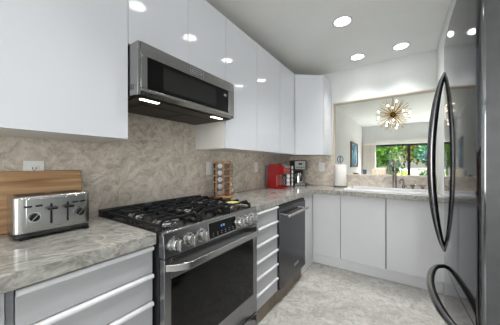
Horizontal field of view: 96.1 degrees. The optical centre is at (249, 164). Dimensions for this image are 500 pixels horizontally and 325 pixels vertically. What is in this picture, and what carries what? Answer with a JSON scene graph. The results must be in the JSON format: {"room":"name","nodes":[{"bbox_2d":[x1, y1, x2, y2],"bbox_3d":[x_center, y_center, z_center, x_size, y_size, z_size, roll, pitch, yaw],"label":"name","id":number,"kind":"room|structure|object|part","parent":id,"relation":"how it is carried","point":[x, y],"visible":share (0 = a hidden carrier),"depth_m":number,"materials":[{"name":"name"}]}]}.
{"room":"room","nodes":[
{"label":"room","id":0,"kind":"room"},
{"bbox_2d":[206,0,450,126],"bbox_3d":[1.979,-1.327,1.074,5.200,0.100,13.550,0,0,34],"label":"ceiling","id":1,"kind":"structure","parent":0,"point":[301,35],"depth_m":2.18,"materials":[{"name":"paint"}]},
{"bbox_2d":[332,15,352,27],"bbox_3d":[0.825,-1.273,2.009,0.168,0.007,0.168,0,0,34],"label":"recessed light","id":2,"kind":"object","parent":1,"relation":"in","point":[341,21],"visible":1,"depth_m":2.01,"materials":[{"name":"white paint"}]},
{"bbox_2d":[350,53,364,59],"bbox_3d":[1.276,-1.273,2.672,0.168,0.007,0.168,0,0,34],"label":"recessed light","id":3,"kind":"object","parent":1,"relation":"in","point":[358,56],"visible":1,"depth_m":2.66,"materials":[{"name":"white plastic"}]},
{"bbox_2d":[377,98,411,131],"bbox_3d":[2.558,-0.928,4.029,0.551,0.696,0.586,0,0,34],"label":"chandelier","id":4,"kind":"object","parent":1,"relation":"hanging from","point":[392,114],"visible":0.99,"depth_m":4.00,"materials":[{"name":"gold metal"}]},
{"bbox_2d":[392,42,409,49],"bbox_3d":[1.632,-1.273,2.430,0.168,0.007,0.168,0,0,34],"label":"recessed light","id":5,"kind":"object","parent":1,"relation":"in","point":[403,45],"visible":1,"depth_m":2.43,"materials":[{"name":"white plastic"}]},
{"bbox_2d":[336,106,361,173],"bbox_3d":[2.348,-0.032,5.650,0.120,2.490,5.270,0,0,34],"label":"wall","id":6,"kind":"structure","parent":0,"point":[347,129],"depth_m":5.76,"materials":[{"name":"paint"}]},
{"bbox_2d":[350,141,357,166],"bbox_3d":[3.010,-0.267,6.482,0.033,0.700,1.050,0,0,34],"label":"picture frame","id":7,"kind":"object","parent":6,"relation":"attached to","point":[353,146],"visible":1,"depth_m":6.38,"materials":[{"name":"brown wood"}]},
{"bbox_2d":[352,144,356,164],"bbox_3d":[3.002,-0.267,6.487,0.013,0.600,0.890,0,0,34],"label":"print","id":8,"kind":"object","parent":7,"relation":"attached to","point":[354,146],"depth_m":6.51},
{"bbox_2d":[258,262,443,324],"bbox_3d":[1.979,1.263,1.074,5.200,0.100,13.550,0,0,34],"label":"floor","id":9,"kind":"structure","parent":0,"point":[323,294],"depth_m":1.97,"materials":[{"name":"stone"}]},
{"bbox_2d":[0,291,12,324],"bbox_3d":[-1.218,0.779,0.300,0.548,0.866,1.172,0,0,34],"label":"base cabinet","id":10,"kind":"object","parent":9,"relation":"on","point":[6,299],"visible":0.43,"depth_m":0.62,"materials":[{"name":"white laminate"}]},
{"bbox_3d":[-0.841,0.711,0.383,0.019,0.723,0.574,0,0,34],"label":"door","id":11,"kind":"part","parent":10,"relation":"part of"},
{"bbox_2d":[0,216,155,293],"bbox_3d":[-1.266,0.322,0.229,0.588,0.048,2.200,0,0,34],"label":"countertop","id":12,"kind":"structure","parent":10,"relation":"on","point":[36,259],"depth_m":0.79,"materials":[{"name":"grey stone"}]},
{"bbox_2d":[0,170,81,234],"bbox_3d":[-1.054,0.164,0.988,0.054,0.266,0.533,0,0,34],"label":"cutting board","id":13,"kind":"object","parent":12,"relation":"on","point":[11,182],"visible":0.44,"depth_m":1.05,"materials":[{"name":"brown wood"}]},
{"bbox_2d":[7,190,88,241],"bbox_3d":[-0.868,0.212,0.986,0.169,0.171,0.256,0,0,34],"label":"toaster","id":14,"kind":"object","parent":12,"relation":"on","point":[29,215],"visible":1,"depth_m":0.92,"materials":[{"name":"metal"}]},
{"bbox_3d":[-0.817,0.182,0.930,0.021,0.010,0.034,0,0,34],"label":"lever","id":15,"kind":"part","parent":14,"relation":"part of","materials":[{"name":"black plastic"}]},
{"bbox_3d":[-0.786,0.182,0.975,0.021,0.010,0.034,0,0,34],"label":"lever","id":16,"kind":"part","parent":14,"relation":"part of","materials":[{"name":"black plastic"}]},
{"bbox_2d":[13,246,153,324],"bbox_3d":[-0.763,0.779,0.956,0.560,0.866,0.423,0,0,34],"label":"base cabinet","id":17,"kind":"object","parent":9,"relation":"on","point":[117,290],"visible":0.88,"depth_m":0.80,"materials":[{"name":"white laminate"}]},
{"bbox_3d":[-0.544,0.364,0.807,0.030,0.021,0.419,0,0,34],"label":"handle","id":18,"kind":"part","parent":17,"relation":"part of","materials":[{"name":"white paint"}]},
{"bbox_3d":[-0.544,0.485,0.807,0.030,0.021,0.419,0,0,34],"label":"handle","id":19,"kind":"part","parent":17,"relation":"part of","materials":[{"name":"white paint"}]},
{"bbox_3d":[-0.550,0.534,0.811,0.018,0.112,0.419,0,0,34],"label":"drawer","id":20,"kind":"part","parent":17,"relation":"part of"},
{"bbox_3d":[-0.544,0.605,0.807,0.030,0.021,0.419,0,0,34],"label":"handle","id":21,"kind":"part","parent":17,"relation":"part of","materials":[{"name":"white paint"}]},
{"bbox_3d":[-0.550,0.655,0.811,0.018,0.112,0.419,0,0,34],"label":"drawer","id":22,"kind":"part","parent":17,"relation":"part of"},
{"bbox_2d":[98,195,257,324],"bbox_3d":[-0.388,0.729,1.409,0.684,0.966,0.733,0,0,34],"label":"gas range","id":23,"kind":"object","parent":9,"relation":"on","point":[204,254],"visible":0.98,"depth_m":1.19,"materials":[{"name":"silver metal"}]},
{"bbox_3d":[-0.657,0.286,1.308,0.116,0.016,0.116,0,0,34],"label":"burner","id":24,"kind":"part","parent":23,"relation":"part of","materials":[{"name":"silver metal"}]},
{"bbox_3d":[-0.434,0.286,1.156,0.140,0.016,0.140,0,0,34],"label":"burner","id":25,"kind":"part","parent":23,"relation":"part of","materials":[{"name":"silver metal"}]},
{"bbox_2d":[98,201,250,235],"bbox_3d":[-0.422,0.301,1.433,0.602,0.014,0.733,0,0,34],"label":"cooktop","id":26,"kind":"object","parent":23,"relation":"in","point":[180,226],"depth_m":1.21,"materials":[{"name":"grey metal"}]},
{"bbox_3d":[-0.319,0.353,0.981,0.036,0.056,0.055,0,0,34],"label":"knob","id":27,"kind":"part","parent":23,"relation":"part of","materials":[{"name":"metal"}]},
{"bbox_3d":[-0.409,0.286,1.424,0.136,0.016,0.136,0,0,34],"label":"burner","id":28,"kind":"part","parent":23,"relation":"part of","materials":[{"name":"silver metal"}]},
{"bbox_3d":[-0.273,0.353,1.049,0.036,0.056,0.055,0,0,34],"label":"knob","id":29,"kind":"part","parent":23,"relation":"part of","materials":[{"name":"metal"}]},
{"bbox_3d":[-0.230,0.353,1.113,0.036,0.056,0.055,0,0,34],"label":"knob","id":30,"kind":"part","parent":23,"relation":"part of","materials":[{"name":"metal"}]},
{"bbox_3d":[-0.170,0.709,1.261,0.033,0.598,0.728,0,0,34],"label":"oven door","id":31,"kind":"part","parent":23,"relation":"part of","materials":[{"name":"glass"}]},
{"bbox_3d":[-0.172,0.348,1.262,0.044,0.110,0.732,0,0,34],"label":"control panel","id":32,"kind":"part","parent":23,"relation":"part of","materials":[{"name":"metal"}]},
{"bbox_3d":[-0.132,0.445,1.235,0.063,0.031,0.718,0,0,34],"label":"oven handle","id":33,"kind":"part","parent":23,"relation":"part of","materials":[{"name":"metal"}]},
{"bbox_3d":[-0.173,0.689,1.257,0.029,0.376,0.649,0,0,34],"label":"oven glass","id":34,"kind":"part","parent":23,"relation":"part of","materials":[{"name":"black glass"}]},
{"bbox_3d":[-0.151,0.350,1.261,0.015,0.089,0.238,0,0,34],"label":"display frame","id":35,"kind":"part","parent":23,"relation":"part of","materials":[{"name":"metal"}]},
{"bbox_3d":[-0.057,0.353,1.366,0.036,0.056,0.055,0,0,34],"label":"knob","id":36,"kind":"part","parent":23,"relation":"part of","materials":[{"name":"metal"}]},
{"bbox_3d":[-0.017,0.353,1.425,0.036,0.056,0.055,0,0,34],"label":"knob","id":37,"kind":"part","parent":23,"relation":"part of","materials":[{"name":"metal"}]},
{"bbox_3d":[-0.170,1.093,1.261,0.033,0.150,0.728,0,0,34],"label":"warming drawer","id":38,"kind":"part","parent":23,"relation":"part of","materials":[{"name":"metal"}]},
{"bbox_3d":[0.024,0.353,1.485,0.036,0.056,0.055,0,0,34],"label":"knob","id":39,"kind":"part","parent":23,"relation":"part of","materials":[{"name":"metal"}]},
{"bbox_2d":[256,206,278,323],"bbox_3d":[-0.105,0.779,1.904,0.580,0.866,0.392,0,0,34],"label":"base cabinet","id":40,"kind":"object","parent":9,"relation":"on","point":[267,250],"visible":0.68,"depth_m":1.76,"materials":[{"name":"white laminate"}]},
{"bbox_3d":[0.116,1.016,1.754,0.018,0.112,0.388,0,0,34],"label":"drawer","id":41,"kind":"part","parent":40,"relation":"part of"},
{"bbox_3d":[0.116,0.414,1.754,0.018,0.112,0.388,0,0,34],"label":"drawer","id":42,"kind":"part","parent":40,"relation":"part of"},
{"bbox_3d":[0.116,0.896,1.754,0.018,0.112,0.388,0,0,34],"label":"drawer","id":43,"kind":"part","parent":40,"relation":"part of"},
{"bbox_3d":[0.116,0.775,1.754,0.018,0.112,0.388,0,0,34],"label":"drawer","id":44,"kind":"part","parent":40,"relation":"part of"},
{"bbox_3d":[0.116,0.655,1.754,0.018,0.112,0.388,0,0,34],"label":"drawer","id":45,"kind":"part","parent":40,"relation":"part of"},
{"bbox_3d":[0.116,0.534,1.754,0.018,0.112,0.388,0,0,34],"label":"drawer","id":46,"kind":"part","parent":40,"relation":"part of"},
{"bbox_3d":[0.122,0.967,1.749,0.030,0.021,0.388,0,0,34],"label":"handle","id":47,"kind":"part","parent":40,"relation":"part of","materials":[{"name":"white paint"}]},
{"bbox_3d":[0.122,0.846,1.749,0.030,0.021,0.388,0,0,34],"label":"handle","id":48,"kind":"part","parent":40,"relation":"part of","materials":[{"name":"white paint"}]},
{"bbox_3d":[0.122,0.726,1.749,0.030,0.021,0.388,0,0,34],"label":"handle","id":49,"kind":"part","parent":40,"relation":"part of","materials":[{"name":"white paint"}]},
{"bbox_3d":[0.122,0.605,1.749,0.030,0.021,0.388,0,0,34],"label":"handle","id":50,"kind":"part","parent":40,"relation":"part of","materials":[{"name":"white paint"}]},
{"bbox_3d":[0.122,0.364,1.749,0.030,0.021,0.388,0,0,34],"label":"handle","id":51,"kind":"part","parent":40,"relation":"part of","materials":[{"name":"white paint"}]},
{"bbox_3d":[0.122,0.485,1.749,0.030,0.021,0.388,0,0,34],"label":"handle","id":52,"kind":"part","parent":40,"relation":"part of","materials":[{"name":"white paint"}]},
{"bbox_2d":[275,197,308,304],"bbox_3d":[0.209,0.780,2.296,0.638,0.864,0.602,0,0,34],"label":"dishwasher","id":53,"kind":"object","parent":9,"relation":"on","point":[291,214],"visible":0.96,"depth_m":2.09,"materials":[{"name":"grey metal"}]},
{"bbox_3d":[0.407,0.726,2.163,0.033,0.690,0.600,0,0,34],"label":"door","id":54,"kind":"part","parent":53,"relation":"part of","materials":[{"name":"metal"}]},
{"bbox_3d":[0.468,0.448,2.133,0.027,0.027,0.470,0,0,34],"label":"handle","id":55,"kind":"part","parent":53,"relation":"part of","materials":[{"name":"metal"}]},
{"bbox_2d":[301,193,340,274],"bbox_3d":[0.716,0.779,2.861,0.862,0.866,0.898,0,0,34],"label":"base cabinet","id":56,"kind":"object","parent":9,"relation":"on","point":[323,215],"visible":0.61,"depth_m":2.62,"materials":[{"name":"white laminate"}]},
{"bbox_3d":[0.650,0.731,2.574,0.020,0.763,0.349,0,0,34],"label":"filler panel","id":57,"kind":"part","parent":56,"relation":"part of","materials":[{"name":"grey wood"}]},
{"bbox_2d":[206,184,443,211],"bbox_3d":[0.802,0.322,2.208,1.778,0.048,1.919,0,0,34],"label":"countertop","id":58,"kind":"structure","parent":56,"relation":"on","point":[261,198],"depth_m":2.28,"materials":[{"name":"grey stone"}]},
{"bbox_2d":[213,161,233,198],"bbox_3d":[-0.240,0.135,2.030,0.183,0.324,0.183,0,0,21],"label":"spice rack","id":59,"kind":"object","parent":58,"relation":"on","point":[216,195],"visible":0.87,"depth_m":1.96,"materials":[{"name":"brown wood"}]},
{"bbox_3d":[-0.294,0.131,1.962,0.014,0.293,0.014,0,0,-7],"label":"post","id":60,"kind":"part","parent":59,"relation":"part of","materials":[{"name":"brown wood"}]},
{"bbox_3d":[-0.173,0.131,1.976,0.014,0.293,0.014,0,0,-7],"label":"post","id":61,"kind":"part","parent":59,"relation":"part of","materials":[{"name":"brown wood"}]},
{"bbox_2d":[265,163,290,188],"bbox_3d":[0.347,0.142,2.827,0.289,0.309,0.180,0,0,34],"label":"coffee maker","id":62,"kind":"object","parent":58,"relation":"on","point":[274,173],"visible":0.99,"depth_m":2.77,"materials":[{"name":"red plastic"}]},
{"bbox_3d":[0.249,0.148,2.893,0.051,0.269,0.160,0,0,34],"label":"water tank","id":63,"kind":"part","parent":62,"relation":"part of","materials":[{"name":"grey"}]},
{"bbox_3d":[0.417,0.017,2.779,0.119,0.059,0.140,0,0,34],"label":"lid handle","id":64,"kind":"part","parent":62,"relation":"part of","materials":[{"name":"metal"}]},
{"bbox_2d":[289,160,306,185],"bbox_3d":[0.671,0.121,3.155,0.184,0.352,0.196,0,0,-8],"label":"drip coffee maker","id":65,"kind":"object","parent":58,"relation":"on","point":[298,165],"visible":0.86,"depth_m":3.06,"materials":[{"name":"black plastic"}]},
{"bbox_2d":[294,171,302,182],"bbox_3d":[0.681,0.175,3.119,0.140,0.163,0.130,0,0,34],"label":"carafe","id":66,"kind":"object","parent":65,"relation":"on","point":[298,176],"visible":1,"depth_m":3.08,"materials":[{"name":"silver metal"}]},
{"bbox_3d":[0.684,0.014,3.062,0.150,0.113,0.003,0,0,-8],"label":"panel","id":67,"kind":"part","parent":65,"relation":"part of","materials":[{"name":"metal"}]},
{"bbox_3d":[0.684,0.277,3.062,0.150,0.031,0.003,0,0,-8],"label":"panel","id":68,"kind":"part","parent":65,"relation":"part of","materials":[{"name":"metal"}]},
{"bbox_2d":[334,156,346,186],"bbox_3d":[1.193,0.092,2.970,0.168,0.411,0.168,0,0,34],"label":"paper towel holder","id":69,"kind":"object","parent":58,"relation":"on","point":[339,157],"visible":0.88,"depth_m":2.95,"materials":[{"name":"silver metal"}]},
{"bbox_2d":[334,164,346,185],"bbox_3d":[1.193,0.142,2.970,0.152,0.278,0.152,0,0,34],"label":"paper towel roll","id":70,"kind":"object","parent":69,"relation":"on","point":[340,170],"visible":1,"depth_m":2.91,"materials":[{"name":"white paper"}]},
{"bbox_2d":[332,174,436,189],"bbox_3d":[1.649,0.216,2.865,1.121,0.162,0.180,0,0,34],"label":"stone ledge","id":71,"kind":"object","parent":58,"relation":"on","point":[367,180],"visible":0.68,"depth_m":2.77,"materials":[{"name":"beige stone"}]},
{"bbox_2d":[372,169,376,174],"bbox_3d":[1.613,0.094,2.908,0.054,0.080,0.060,0,0,34],"label":"candle","id":72,"kind":"object","parent":71,"relation":"on","point":[374,171],"visible":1,"depth_m":2.88,"materials":[{"name":"beige wax"}]},
{"bbox_2d":[378,169,385,174],"bbox_3d":[1.680,0.094,2.862,0.082,0.080,0.060,0,0,34],"label":"candle","id":73,"kind":"object","parent":71,"relation":"on","point":[380,171],"visible":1,"depth_m":2.84,"materials":[{"name":"beige wax"}]},
{"bbox_2d":[344,186,427,194],"bbox_3d":[1.528,0.401,2.518,0.810,0.244,0.390,0,0,34],"label":"sink","id":74,"kind":"object","parent":58,"relation":"in","point":[353,188],"visible":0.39,"depth_m":2.52,"materials":[{"name":"white ceramic"}]},
{"bbox_2d":[351,188,427,192],"bbox_3d":[1.528,0.410,2.518,0.762,0.225,0.342,0,0,34],"label":"basin","id":75,"kind":"object","parent":74,"relation":"in","point":[387,190],"depth_m":2.51,"materials":[{"name":"white ceramic"}]},
{"bbox_2d":[386,160,398,187],"bbox_3d":[1.688,0.121,2.678,0.130,0.353,0.072,0,0,13],"label":"kitchen faucet","id":76,"kind":"object","parent":58,"relation":"on","point":[394,168],"visible":0.91,"depth_m":2.66,"materials":[{"name":"silver metal"}]},
{"bbox_3d":[0.893,0.711,2.631,0.311,0.720,0.019,0,0,34],"label":"door","id":77,"kind":"part","parent":56,"relation":"part of","materials":[{"name":"grey wood"}]},
{"bbox_2d":[340,195,385,279],"bbox_3d":[1.343,0.779,2.645,0.460,0.866,0.548,0,0,34],"label":"base cabinet","id":78,"kind":"object","parent":9,"relation":"on","point":[362,218],"visible":0.85,"depth_m":2.41,"materials":[{"name":"white laminate"}]},
{"bbox_2d":[385,198,443,293],"bbox_3d":[1.722,0.779,2.387,0.458,0.866,0.548,0,0,34],"label":"base cabinet","id":79,"kind":"object","parent":9,"relation":"on","point":[412,246],"visible":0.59,"depth_m":2.18,"materials":[{"name":"white laminate"}]},
{"bbox_2d":[426,0,499,324],"bbox_3d":[1.089,0.290,0.717,0.828,1.844,0.666,0,0,34],"label":"refrigerator","id":80,"kind":"object","parent":9,"relation":"on","point":[470,78],"visible":1,"depth_m":0.71,"materials":[{"name":"black metal"}]},
{"bbox_3d":[0.965,-0.012,1.159,0.083,0.912,0.036,0,0,34],"label":"door handle","id":81,"kind":"part","parent":80,"relation":"part of","materials":[{"name":"black metal"}]},
{"bbox_3d":[0.789,0.518,0.922,0.100,0.028,0.608,0,0,34],"label":"drawer handle","id":82,"kind":"part","parent":80,"relation":"part of","materials":[{"name":"black metal"}]},
{"bbox_3d":[0.848,0.806,0.882,0.080,0.664,0.664,0,0,34],"label":"freezer drawer","id":83,"kind":"part","parent":80,"relation":"part of","materials":[{"name":"grey metal"}]},
{"bbox_3d":[0.848,-0.070,0.882,0.080,1.081,0.664,0,0,34],"label":"fridge door","id":84,"kind":"part","parent":80,"relation":"part of","materials":[{"name":"grey metal"}]},
{"bbox_3d":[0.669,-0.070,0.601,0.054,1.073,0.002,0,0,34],"label":"door","id":85,"kind":"part","parent":80,"relation":"part of","materials":[{"name":"grey metal"}]},
{"bbox_2d":[323,49,436,175],"bbox_3d":[2.666,-0.032,2.173,5.100,2.490,0.120,0,0,34],"label":"wall","id":86,"kind":"structure","parent":0,"point":[415,72],"depth_m":2.77,"materials":[{"name":"white paint"}]},
{"bbox_2d":[279,75,331,155],"bbox_3d":[0.709,-0.620,3.067,0.632,1.001,0.604,0,0,34],"label":"upper cabinet","id":87,"kind":"object","parent":86,"relation":"attached to","point":[313,93],"visible":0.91,"depth_m":2.83,"materials":[{"name":"white laminate"}]},
{"bbox_3d":[0.744,-0.620,2.832,0.364,1.001,0.019,0,0,-5],"label":"door","id":88,"kind":"part","parent":87,"relation":"part of","materials":[{"name":"white"}]},
{"bbox_3d":[1.035,-0.620,2.990,0.006,1.001,0.362,0,0,34],"label":"panel","id":89,"kind":"part","parent":87,"relation":"part of","materials":[{"name":"white"}]},
{"bbox_2d":[289,151,332,185],"bbox_3d":[0.876,0.055,3.311,0.659,0.484,0.012,0,0,34],"label":"backsplash","id":90,"kind":"structure","parent":86,"relation":"attached to","point":[312,175],"depth_m":3.24,"materials":[{"name":"beige stone"}]},
{"bbox_2d":[319,163,324,170],"bbox_3d":[1.021,0.037,3.200,0.076,0.117,0.009,0,0,34],"label":"outlet","id":91,"kind":"object","parent":90,"relation":"attached to","point":[321,165],"visible":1,"depth_m":3.19,"materials":[{"name":"white plastic"}]},
{"bbox_2d":[333,88,435,173],"bbox_3d":[1.649,-0.358,2.865,1.120,0.984,0.124,0,0,34],"label":"trim","id":92,"kind":"structure","parent":86,"relation":"attached to","point":[432,89],"depth_m":2.95,"materials":[{"name":"beige"}]},
{"bbox_2d":[362,122,428,144],"bbox_3d":[5.820,-0.032,6.564,4.830,2.490,0.150,0,0,34],"label":"wall","id":93,"kind":"structure","parent":0,"point":[372,134],"depth_m":7.24,"materials":[{"name":"paint"}]},
{"bbox_2d":[362,143,375,173],"bbox_3d":[4.032,0.243,7.625,0.420,1.880,0.090,0,0,34],"label":"curtain","id":94,"kind":"object","parent":93,"relation":"hanging from","point":[368,150],"visible":0.56,"depth_m":7.60,"materials":[{"name":"white fabric"}]},
{"bbox_2d":[376,143,426,174],"bbox_3d":[5.871,0.283,6.523,4.100,1.860,0.080,0,0,34],"label":"window","id":95,"kind":"structure","parent":93,"relation":"in","point":[411,144],"depth_m":7.08,"materials":[{"name":"black"}]},
{"bbox_2d":[376,139,427,144],"bbox_3d":[5.860,-0.708,6.391,3.970,0.118,0.088,0,0,34],"label":"valance","id":96,"kind":"object","parent":93,"relation":"attached to","point":[408,140],"visible":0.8,"depth_m":7.07,"materials":[{"name":"white"}]},
{"bbox_2d":[437,0,456,293],"bbox_3d":[1.040,-0.032,-1.547,2.840,2.490,7.860,0,0,34],"label":"wall","id":97,"kind":"structure","parent":0,"point":[440,50],"depth_m":2.21,"materials":[{"name":"white paint"}]},
{"bbox_3d":[-1.688,-0.032,0.220,0.100,2.490,8.010,0,0,34],"label":"wall","id":98,"kind":"structure","parent":0,"visible":0},
{"bbox_2d":[0,0,127,142],"bbox_3d":[-0.978,-0.622,0.850,0.340,0.997,0.848,0,0,34],"label":"upper cabinet","id":99,"kind":"object","parent":98,"relation":"attached to","point":[64,63],"visible":1,"depth_m":0.90,"materials":[{"name":"white laminate"}]},
{"bbox_2d":[0,113,288,216],"bbox_3d":[-0.871,-0.055,1.320,0.012,0.704,5.248,0,0,34],"label":"backsplash","id":100,"kind":"structure","parent":98,"relation":"attached to","point":[158,160],"depth_m":1.52,"materials":[{"name":"beige stone"}]},
{"bbox_2d":[23,161,43,170],"bbox_3d":[-1.028,0.042,1.071,0.009,0.117,0.072,0,0,34],"label":"outlet","id":101,"kind":"object","parent":100,"relation":"attached to","point":[27,165],"visible":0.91,"depth_m":1.07,"materials":[{"name":"white plastic"}]},
{"bbox_2d":[30,166,38,170],"bbox_3d":[-1.026,0.021,1.069,0.003,0.028,0.032,0,0,34],"label":"receptacle","id":102,"kind":"object","parent":101,"relation":"attached to","point":[32,168],"depth_m":1.07,"materials":[{"name":"white plastic"}]},
{"bbox_2d":[206,162,211,174],"bbox_3d":[-0.367,0.036,2.042,0.009,0.117,0.072,0,0,34],"label":"light switch","id":103,"kind":"object","parent":100,"relation":"attached to","point":[208,164],"visible":1,"depth_m":2.03,"materials":[{"name":"white plastic"}]},
{"bbox_2d":[254,162,257,171],"bbox_3d":[0.074,0.036,2.689,0.009,0.117,0.072,0,0,34],"label":"light switch","id":104,"kind":"object","parent":100,"relation":"attached to","point":[255,163],"visible":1,"depth_m":2.68,"materials":[{"name":"white plastic"}]},
{"bbox_2d":[128,0,225,80],"bbox_3d":[-0.532,-0.857,1.505,0.340,0.527,0.736,0,0,34],"label":"upper cabinet","id":105,"kind":"object","parent":98,"relation":"attached to","point":[193,32],"visible":0.51,"depth_m":1.39,"materials":[{"name":"white laminate"}]},
{"bbox_3d":[-0.502,-0.857,1.264,0.019,0.527,0.370,0,0,34],"label":"door","id":106,"kind":"part","parent":105,"relation":"part of","materials":[{"name":"white"}]},
{"bbox_2d":[128,40,233,124],"bbox_3d":[-0.495,-0.456,1.481,0.427,0.263,0.732,0,0,34],"label":"microwave","id":107,"kind":"object","parent":105,"relation":"attached to","point":[161,85],"visible":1,"depth_m":1.28,"materials":[{"name":"silver metal"}]},
{"bbox_3d":[-0.559,-0.460,1.090,0.078,0.254,0.012,0,0,34],"label":"panel","id":108,"kind":"part","parent":107,"relation":"part of","materials":[{"name":"metal"}]},
{"bbox_3d":[-0.504,-0.330,1.488,0.370,0.005,0.692,0,0,34],"label":"underside panel","id":109,"kind":"part","parent":107,"relation":"part of","materials":[{"name":"black metal"}]},
{"bbox_3d":[-0.339,-0.445,1.363,0.024,0.156,0.618,0,0,34],"label":"door glass","id":110,"kind":"part","parent":107,"relation":"part of","materials":[{"name":"black glass"}]},
{"bbox_3d":[-0.147,-0.462,1.677,0.058,0.250,0.014,0,0,34],"label":"panel","id":111,"kind":"part","parent":107,"relation":"part of","materials":[{"name":"metal"}]},
{"bbox_3d":[-0.294,-0.857,1.568,0.019,0.527,0.362,0,0,34],"label":"door","id":112,"kind":"part","parent":105,"relation":"part of","materials":[{"name":"white laminate"}]},
{"bbox_2d":[195,18,279,153],"bbox_3d":[-0.067,-0.622,2.188,0.340,0.997,0.908,0,0,34],"label":"upper cabinet","id":113,"kind":"object","parent":98,"relation":"attached to","point":[254,73],"visible":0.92,"depth_m":1.98,"materials":[{"name":"white laminate"}]},
{"bbox_3d":[-0.067,-0.622,1.903,0.019,0.997,0.436,0,0,34],"label":"door","id":114,"kind":"part","parent":113,"relation":"part of","materials":[{"name":"white laminate"}]},
{"bbox_3d":[0.189,-0.622,2.278,0.019,0.997,0.468,0,0,34],"label":"door","id":115,"kind":"part","parent":113,"relation":"part of","materials":[{"name":"white"}]},
{"bbox_2d":[262,63,294,154],"bbox_3d":[0.303,-0.622,2.731,0.340,0.997,0.402,0,0,34],"label":"upper cabinet","id":116,"kind":"object","parent":98,"relation":"attached to","point":[287,78],"visible":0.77,"depth_m":2.63,"materials":[{"name":"white laminate"}]},
{"bbox_3d":[0.436,-0.622,2.640,0.019,0.997,0.400,0,0,34],"label":"door","id":117,"kind":"part","parent":116,"relation":"part of","materials":[{"name":"white laminate"}]},
{"label":"outside","id":118,"kind":"structure","parent":0,"visible":0},
{"bbox_3d":[15.156,1.298,19.534,34.000,0.130,31.800,0,0,34],"label":"ground","id":119,"kind":"structure","parent":118,"visible":0},
{"bbox_2d":[376,146,404,167],"bbox_3d":[6.654,-0.454,12.257,3.003,3.382,2.605,0,0,34],"label":"tree","id":120,"kind":"object","parent":119,"relation":"on","point":[383,154],"visible":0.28,"depth_m":11.45,"materials":[{"name":"green plant"}]},
{"bbox_2d":[386,159,404,174],"bbox_3d":[6.263,0.488,9.720,0.741,1.489,0.764,0,0,34],"label":"shrub","id":121,"kind":"object","parent":119,"relation":"on","point":[398,163],"visible":0.23,"depth_m":9.62,"materials":[{"name":"green plant"}]},
{"bbox_2d":[376,168,426,174],"bbox_3d":[7.650,0.695,9.401,13.000,1.075,0.280,0,0,34],"label":"wall","id":122,"kind":"structure","parent":119,"relation":"on","point":[419,170],"depth_m":9.67,"materials":[{"name":"paint"}]},
{"bbox_2d":[397,171,410,174],"bbox_3d":[6.104,0.744,8.883,0.668,0.978,0.667,0,0,-18],"label":"shrub","id":123,"kind":"object","parent":119,"relation":"on","point":[402,172],"visible":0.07,"depth_m":8.83,"materials":[{"name":"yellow plant"}]},
{"bbox_2d":[392,145,426,165],"bbox_3d":[10.733,-1.106,14.983,3.614,4.683,4.475,0,0,-33],"label":"autumn tree","id":124,"kind":"object","parent":119,"relation":"on","point":[412,148],"visible":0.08,"depth_m":14.80,"materials":[{"name":"green plant"}]},
{"bbox_2d":[414,145,426,163],"bbox_3d":[9.255,-0.357,10.667,2.473,3.189,2.386,0,0,34],"label":"tree","id":125,"kind":"object","parent":119,"relation":"on","point":[423,148],"visible":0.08,"depth_m":11.02,"materials":[{"name":"green plant"}]}
]}

